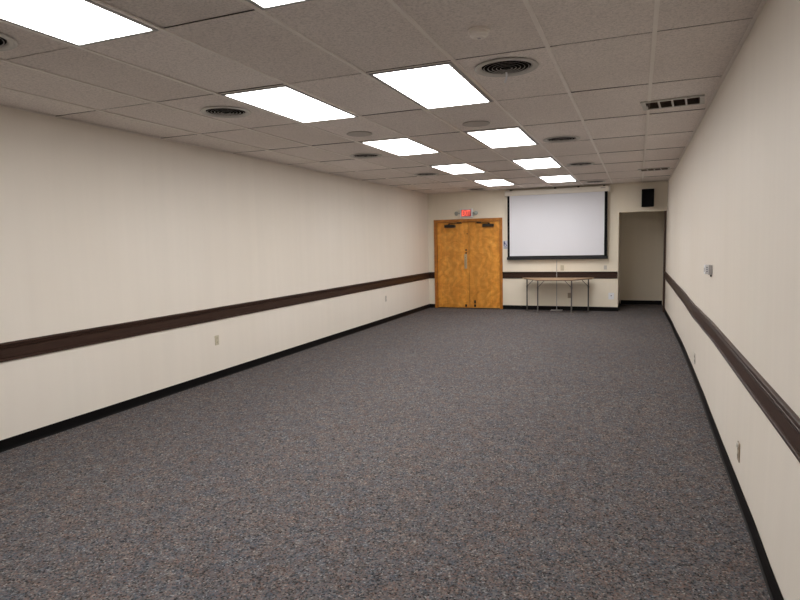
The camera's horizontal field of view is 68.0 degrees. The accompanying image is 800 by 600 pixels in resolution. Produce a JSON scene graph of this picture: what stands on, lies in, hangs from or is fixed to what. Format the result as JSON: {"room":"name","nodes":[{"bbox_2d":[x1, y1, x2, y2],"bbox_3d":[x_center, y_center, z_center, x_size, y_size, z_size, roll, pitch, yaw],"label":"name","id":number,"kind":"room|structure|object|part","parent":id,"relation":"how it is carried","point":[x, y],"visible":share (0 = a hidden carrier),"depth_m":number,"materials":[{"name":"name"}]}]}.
{"room":"community hall","nodes":[
{"label":"community hall","id":0,"kind":"room"},
{"bbox_2d":[0,106,429,439],"bbox_3d":[-2.345,-0.460,6.924,0.120,2.867,16.342,1,6,22],"label":"wall","id":1,"kind":"structure","parent":0,"point":[100,226],"depth_m":6.29,"materials":[{"name":"beige paint"}]},
{"bbox_2d":[0,272,429,362],"bbox_3d":[-2.291,0.189,6.893,0.022,0.151,16.199,1,6,22],"label":"trim","id":2,"kind":"structure","parent":1,"relation":"attached to","point":[18,349],"depth_m":6.30,"materials":[{"name":"brown wood"}]},
{"bbox_2d":[0,304,429,452],"bbox_3d":[-2.276,0.929,6.966,0.017,0.092,16.202,1,6,22],"label":"baseboard","id":3,"kind":"structure","parent":1,"relation":"attached to","point":[6,444],"depth_m":6.34,"materials":[{"name":"black plastic"}]},
{"bbox_2d":[215,335,218,344],"bbox_3d":[-2.204,0.484,7.140,0.009,0.116,0.070,1,6,22],"label":"wall outlet","id":4,"kind":"object","parent":1,"relation":"attached to","point":[216,336],"visible":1,"depth_m":7.14,"materials":[{"name":"beige plastic"}]},
{"bbox_2d":[0,0,766,193],"bbox_3d":[0.462,-1.886,6.437,5.653,0.202,18.040,1,6,22],"label":"ceiling","id":5,"kind":"structure","parent":0,"point":[598,60],"depth_m":4.12,"materials":[{"name":"tile"}]},
{"bbox_2d":[0,33,17,50],"bbox_3d":[-2.308,-1.459,3.182,0.424,0.124,0.424,1,6,22],"label":"ceiling vent","id":6,"kind":"object","parent":5,"relation":"in","point":[7,43],"visible":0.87,"depth_m":3.30,"materials":[{"name":"white metal"}]},
{"bbox_2d":[0,0,158,46],"bbox_3d":[-1.773,-1.426,2.703,0.594,0.102,1.198,1,6,22],"label":"ceiling light","id":7,"kind":"object","parent":5,"relation":"attached to","point":[79,23],"visible":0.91,"depth_m":2.98,"materials":[{"name":"white plastic"}]},
{"bbox_2d":[200,106,250,117],"bbox_3d":[-1.492,-1.659,5.069,0.424,0.124,0.424,1,6,22],"label":"ceiling vent","id":8,"kind":"object","parent":5,"relation":"in","point":[214,111],"visible":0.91,"depth_m":5.13,"materials":[{"name":"white metal"}]},
{"bbox_2d":[247,0,311,9],"bbox_3d":[-0.624,-1.408,2.244,0.594,0.102,1.198,1,6,22],"label":"ceiling light","id":9,"kind":"object","parent":5,"relation":"attached to","point":[262,4],"visible":1,"depth_m":2.82,"materials":[{"name":"white plastic"}]},
{"bbox_2d":[253,0,300,7],"bbox_3d":[-0.623,-1.361,2.248,0.532,0.005,1.144,1,6,22],"label":"diffuser","id":10,"kind":"object","parent":9,"relation":"attached to","point":[260,3],"depth_m":2.82,"materials":[{"name":"white plastic"}]},
{"bbox_2d":[221,85,357,122],"bbox_3d":[-0.872,-1.663,4.948,0.594,0.102,1.198,1,6,22],"label":"ceiling light","id":11,"kind":"object","parent":5,"relation":"attached to","point":[286,101],"visible":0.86,"depth_m":4.84,"materials":[{"name":"white plastic"}]},
{"bbox_2d":[347,131,371,136],"bbox_3d":[-0.427,-1.744,6.234,0.272,0.012,0.272,1,6,22],"label":"ceiling speaker","id":12,"kind":"object","parent":5,"relation":"attached to","point":[355,133],"visible":1,"depth_m":6.20},
{"bbox_2d":[348,132,370,135],"bbox_3d":[-0.427,-1.741,6.235,0.246,0.004,0.246,1,6,22],"label":"grille","id":13,"kind":"object","parent":12,"relation":"attached to","point":[349,133],"depth_m":6.19,"materials":[{"name":"grey metal"}]},
{"bbox_2d":[350,153,381,158],"bbox_3d":[-0.451,-1.942,7.771,0.424,0.124,0.424,1,6,22],"label":"ceiling vent","id":14,"kind":"object","parent":5,"relation":"in","point":[360,155],"visible":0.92,"depth_m":7.78,"materials":[{"name":"white metal"}]},
{"bbox_2d":[360,138,438,155],"bbox_3d":[0.030,-1.899,7.197,0.594,0.102,1.198,1,6,22],"label":"ceiling light","id":15,"kind":"object","parent":5,"relation":"attached to","point":[400,146],"visible":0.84,"depth_m":7.12,"materials":[{"name":"white plastic"}]},
{"bbox_2d":[414,173,438,175],"bbox_3d":[0.447,-2.182,10.049,0.424,0.124,0.424,1,6,22],"label":"ceiling vent","id":16,"kind":"object","parent":5,"relation":"in","point":[417,174],"visible":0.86,"depth_m":10.14,"materials":[{"name":"white metal"}]},
{"bbox_2d":[369,62,492,108],"bbox_3d":[0.277,-1.645,4.489,0.594,0.102,1.198,1,6,22],"label":"ceiling light","id":17,"kind":"object","parent":5,"relation":"attached to","point":[441,85],"visible":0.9,"depth_m":4.37,"materials":[{"name":"white plastic"}]},
{"bbox_2d":[430,164,484,173],"bbox_3d":[0.949,-2.140,9.485,0.594,0.102,1.198,1,6,22],"label":"ceiling light","id":18,"kind":"object","parent":5,"relation":"attached to","point":[455,168],"visible":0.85,"depth_m":9.41,"materials":[{"name":"white plastic"}]},
{"bbox_2d":[462,121,489,126],"bbox_3d":[0.750,-1.733,5.839,0.272,0.012,0.272,1,6,22],"label":"ceiling speaker","id":19,"kind":"object","parent":5,"relation":"attached to","point":[470,123],"visible":1,"depth_m":5.81},
{"bbox_2d":[467,188,484,189],"bbox_3d":[1.696,-2.510,13.162,0.424,0.124,0.424,1,6,22],"label":"ceiling vent","id":20,"kind":"object","parent":5,"relation":"in","point":[473,188],"visible":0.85,"depth_m":13.15,"materials":[{"name":"white metal"}]},
{"bbox_2d":[468,26,489,39],"bbox_3d":[0.434,-1.460,3.256,0.124,0.048,0.124,1,6,22],"label":"smoke detector","id":21,"kind":"object","parent":5,"relation":"attached to","point":[477,32],"visible":1,"depth_m":3.22,"materials":[{"name":"plastic"}]},
{"bbox_3d":[0.434,-1.477,3.254,0.124,0.013,0.124,1,6,22],"label":"mounting plate","id":22,"kind":"part","parent":21,"relation":"part of","materials":[{"name":"plastic"}]},
{"bbox_2d":[474,179,514,185],"bbox_3d":[1.894,-2.388,11.841,0.594,0.102,1.198,1,6,22],"label":"ceiling light","id":23,"kind":"object","parent":5,"relation":"attached to","point":[497,182],"visible":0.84,"depth_m":11.77,"materials":[{"name":"white plastic"}]},
{"bbox_2d":[465,127,537,147],"bbox_3d":[1.179,-1.881,6.738,0.594,0.102,1.198,1,6,22],"label":"ceiling light","id":24,"kind":"object","parent":5,"relation":"attached to","point":[517,136],"visible":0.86,"depth_m":6.65,"materials":[{"name":"white plastic"}]},
{"bbox_2d":[474,57,538,82],"bbox_3d":[0.709,-1.567,3.957,0.424,0.194,0.424,1,6,22],"label":"ceiling vent","id":25,"kind":"object","parent":5,"relation":"in","point":[513,66],"visible":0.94,"depth_m":4.03,"materials":[{"name":"white metal"}]},
{"bbox_2d":[511,157,561,168],"bbox_3d":[2.098,-2.123,9.026,0.594,0.102,1.198,1,6,22],"label":"ceiling light","id":26,"kind":"object","parent":5,"relation":"attached to","point":[550,162],"visible":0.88,"depth_m":8.95,"materials":[{"name":"white plastic"}]},
{"bbox_2d":[539,175,576,182],"bbox_3d":[3.043,-2.370,11.381,0.594,0.102,1.198,1,6,22],"label":"ceiling light","id":27,"kind":"object","parent":5,"relation":"attached to","point":[563,178],"visible":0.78,"depth_m":11.29,"materials":[{"name":"white plastic"}]},
{"bbox_2d":[543,136,579,142],"bbox_3d":[1.862,-1.905,6.836,0.424,0.124,0.424,1,6,22],"label":"ceiling vent","id":28,"kind":"object","parent":5,"relation":"in","point":[558,139],"visible":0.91,"depth_m":6.91,"materials":[{"name":"white metal"}]},
{"bbox_2d":[567,162,594,165],"bbox_3d":[2.792,-2.150,9.155,0.424,0.124,0.424,1,6,22],"label":"ceiling vent","id":29,"kind":"object","parent":5,"relation":"in","point":[578,163],"visible":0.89,"depth_m":9.18,"materials":[{"name":"white metal"}]},
{"bbox_2d":[584,181,605,182],"bbox_3d":[3.966,-2.455,12.051,0.424,0.124,0.424,1,6,22],"label":"ceiling vent","id":30,"kind":"object","parent":5,"relation":"in","point":[587,181],"visible":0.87,"depth_m":12.07,"materials":[{"name":"white metal"}]},
{"bbox_2d":[638,167,669,171],"bbox_3d":[4.316,-2.219,10.062,0.490,0.012,0.330,1,6,27],"label":"ceiling vent","id":31,"kind":"object","parent":5,"relation":"in","point":[659,168],"visible":1,"depth_m":10.04,"materials":[{"name":"white metal"}]},
{"bbox_2d":[640,94,704,110],"bbox_3d":[2.350,-1.698,5.109,0.490,0.012,0.330,1,6,27],"label":"ceiling vent","id":32,"kind":"object","parent":5,"relation":"in","point":[697,99],"visible":1,"depth_m":5.09,"materials":[{"name":"white metal"}]},
{"bbox_2d":[0,304,770,599],"bbox_3d":[0.532,0.976,6.710,5.663,0.080,18.040,1,6,22],"label":"floor","id":33,"kind":"structure","parent":0,"point":[430,453],"depth_m":3.97,"materials":[{"name":"carpet"}]},
{"bbox_2d":[550,260,561,310],"bbox_3d":[3.485,-0.318,13.195,0.250,1.120,0.160,1,6,22],"label":"pole stand","id":34,"kind":"object","parent":33,"relation":"on","point":[556,260],"visible":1,"depth_m":13.21,"materials":[{"name":"grey metal"}]},
{"bbox_2d":[523,277,592,312],"bbox_3d":[3.393,-0.100,12.919,1.553,0.742,0.650,1,6,22],"label":"folding table","id":35,"kind":"object","parent":33,"relation":"on","point":[526,278],"visible":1,"depth_m":12.85,"materials":[{"name":"laminate"}]},
{"bbox_3d":[2.864,-0.120,13.362,0.038,0.722,0.037,1,6,22],"label":"leg","id":36,"kind":"part","parent":35,"relation":"part of","materials":[{"name":"metal"}]},
{"bbox_3d":[3.009,-0.084,12.950,0.038,0.722,0.037,1,6,22],"label":"leg","id":37,"kind":"part","parent":35,"relation":"part of","materials":[{"name":"grey metal"}]},
{"bbox_3d":[3.671,-0.073,12.686,0.038,0.722,0.037,1,6,22],"label":"leg","id":38,"kind":"part","parent":35,"relation":"part of","materials":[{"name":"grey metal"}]},
{"bbox_3d":[4.090,-0.101,12.872,0.038,0.722,0.037,1,6,22],"label":"leg","id":39,"kind":"part","parent":35,"relation":"part of","materials":[{"name":"metal"}]},
{"bbox_2d":[428,181,667,306],"bbox_3d":[3.174,-1.210,13.412,5.293,2.867,0.120,1,6,22],"label":"wall","id":40,"kind":"structure","parent":0,"point":[624,197],"depth_m":13.30,"materials":[{"name":"beige paint"}]},
{"bbox_2d":[429,272,434,277],"bbox_3d":[0.772,-0.599,14.362,0.145,0.151,0.022,1,6,22],"label":"trim","id":41,"kind":"structure","parent":40,"relation":"attached to","point":[432,274],"depth_m":14.36,"materials":[{"name":"brown wood"}]},
{"bbox_2d":[455,209,477,217],"bbox_3d":[1.548,-2.032,13.860,0.560,0.196,0.097,1,6,22],"label":"exit sign","id":42,"kind":"object","parent":40,"relation":"attached to","point":[463,213],"visible":1,"depth_m":13.85,"materials":[{"name":"red plastic"}]},
{"bbox_2d":[434,218,502,308],"bbox_3d":[1.619,-0.856,14.044,1.655,2.112,0.163,1,6,22],"label":"door","id":43,"kind":"structure","parent":40,"relation":"in","point":[468,253],"depth_m":14.02,"materials":[{"name":"brown wood"}]},
{"bbox_3d":[1.547,-0.913,14.016,0.065,0.345,0.058,1,6,22],"label":"pull plate","id":44,"kind":"part","parent":43,"relation":"part of","materials":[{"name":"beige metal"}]},
{"bbox_2d":[503,241,507,248],"bbox_3d":[2.428,-1.269,13.633,0.104,0.190,0.013,1,6,22],"label":"sign","id":45,"kind":"object","parent":40,"relation":"attached to","point":[505,243],"visible":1,"depth_m":13.63,"materials":[{"name":"plastic"}]},
{"bbox_2d":[430,304,617,310],"bbox_3d":[2.724,0.171,13.664,4.309,0.092,0.017,1,6,22],"label":"baseboard","id":46,"kind":"structure","parent":40,"relation":"attached to","point":[523,307],"depth_m":13.31,"materials":[{"name":"black plastic"}]},
{"bbox_2d":[504,185,609,259],"bbox_3d":[3.448,-1.688,13.109,2.254,1.579,0.141,1,6,22],"label":"projection screen","id":47,"kind":"object","parent":40,"relation":"attached to","point":[556,223],"visible":1,"depth_m":13.07,"materials":[{"name":"white fabric"}]},
{"bbox_2d":[503,272,617,278],"bbox_3d":[3.536,-0.556,13.258,2.497,0.151,0.022,1,6,22],"label":"trim","id":48,"kind":"structure","parent":40,"relation":"attached to","point":[595,275],"depth_m":13.21,"materials":[{"name":"brown wood"}]},
{"bbox_2d":[608,293,613,298],"bbox_3d":[4.593,-0.084,12.891,0.116,0.144,0.012,1,6,22],"label":"jack plate","id":49,"kind":"object","parent":40,"relation":"attached to","point":[610,295],"visible":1,"depth_m":12.89,"materials":[{"name":"white plastic"}]},
{"bbox_2d":[641,189,653,206],"bbox_3d":[5.153,-2.122,12.325,0.238,0.360,0.243,1,6,22],"label":"wall speaker","id":50,"kind":"object","parent":40,"relation":"attached to","point":[647,194],"visible":1,"depth_m":12.21,"materials":[{"name":"black plastic"}]},
{"bbox_2d":[662,211,666,311],"bbox_3d":[5.561,-0.802,12.460,0.041,2.129,0.048,1,6,22],"label":"trim","id":51,"kind":"structure","parent":40,"relation":"attached to","point":[665,212],"depth_m":12.44,"materials":[{"name":"beige paint"}]},
{"bbox_2d":[618,211,663,303],"bbox_3d":[5.426,-1.095,13.439,1.079,2.530,1.578,1,6,22],"label":"wall","id":52,"kind":"structure","parent":0,"point":[641,234],"depth_m":14.04,"materials":[{"name":"beige paint"}]},
{"bbox_2d":[662,0,799,599],"bbox_3d":[2.985,-0.452,5.575,0.287,2.867,17.800,1,6,22],"label":"wall","id":53,"kind":"structure","parent":0,"point":[733,198],"depth_m":3.23,"materials":[{"name":"beige paint"}]},
{"bbox_2d":[618,300,783,599],"bbox_3d":[2.475,0.920,5.924,0.995,0.092,17.800,1,6,22],"label":"baseboard","id":54,"kind":"structure","parent":53,"relation":"attached to","point":[773,589],"depth_m":3.65,"materials":[{"name":"black plastic"}]},
{"bbox_2d":[704,265,711,276],"bbox_3d":[2.632,-0.251,5.067,0.058,0.100,0.092,1,6,22],"label":"thermostat","id":55,"kind":"object","parent":53,"relation":"attached to","point":[707,268],"visible":1,"depth_m":5.03,"materials":[{"name":"grey plastic"}]},
{"bbox_2d":[665,271,799,462],"bbox_3d":[2.595,0.264,4.952,0.045,0.151,16.221,1,6,22],"label":"trim","id":56,"kind":"structure","parent":53,"relation":"attached to","point":[786,422],"depth_m":3.16,"materials":[{"name":"brown wood"}]},
{"bbox_2d":[736,441,739,462],"bbox_3d":[2.063,0.926,3.622,0.016,0.116,0.070,1,6,22],"label":"wall outlet","id":57,"kind":"object","parent":53,"relation":"attached to","point":[737,443],"visible":1,"depth_m":3.60,"materials":[{"name":"white plastic"}]}
]}

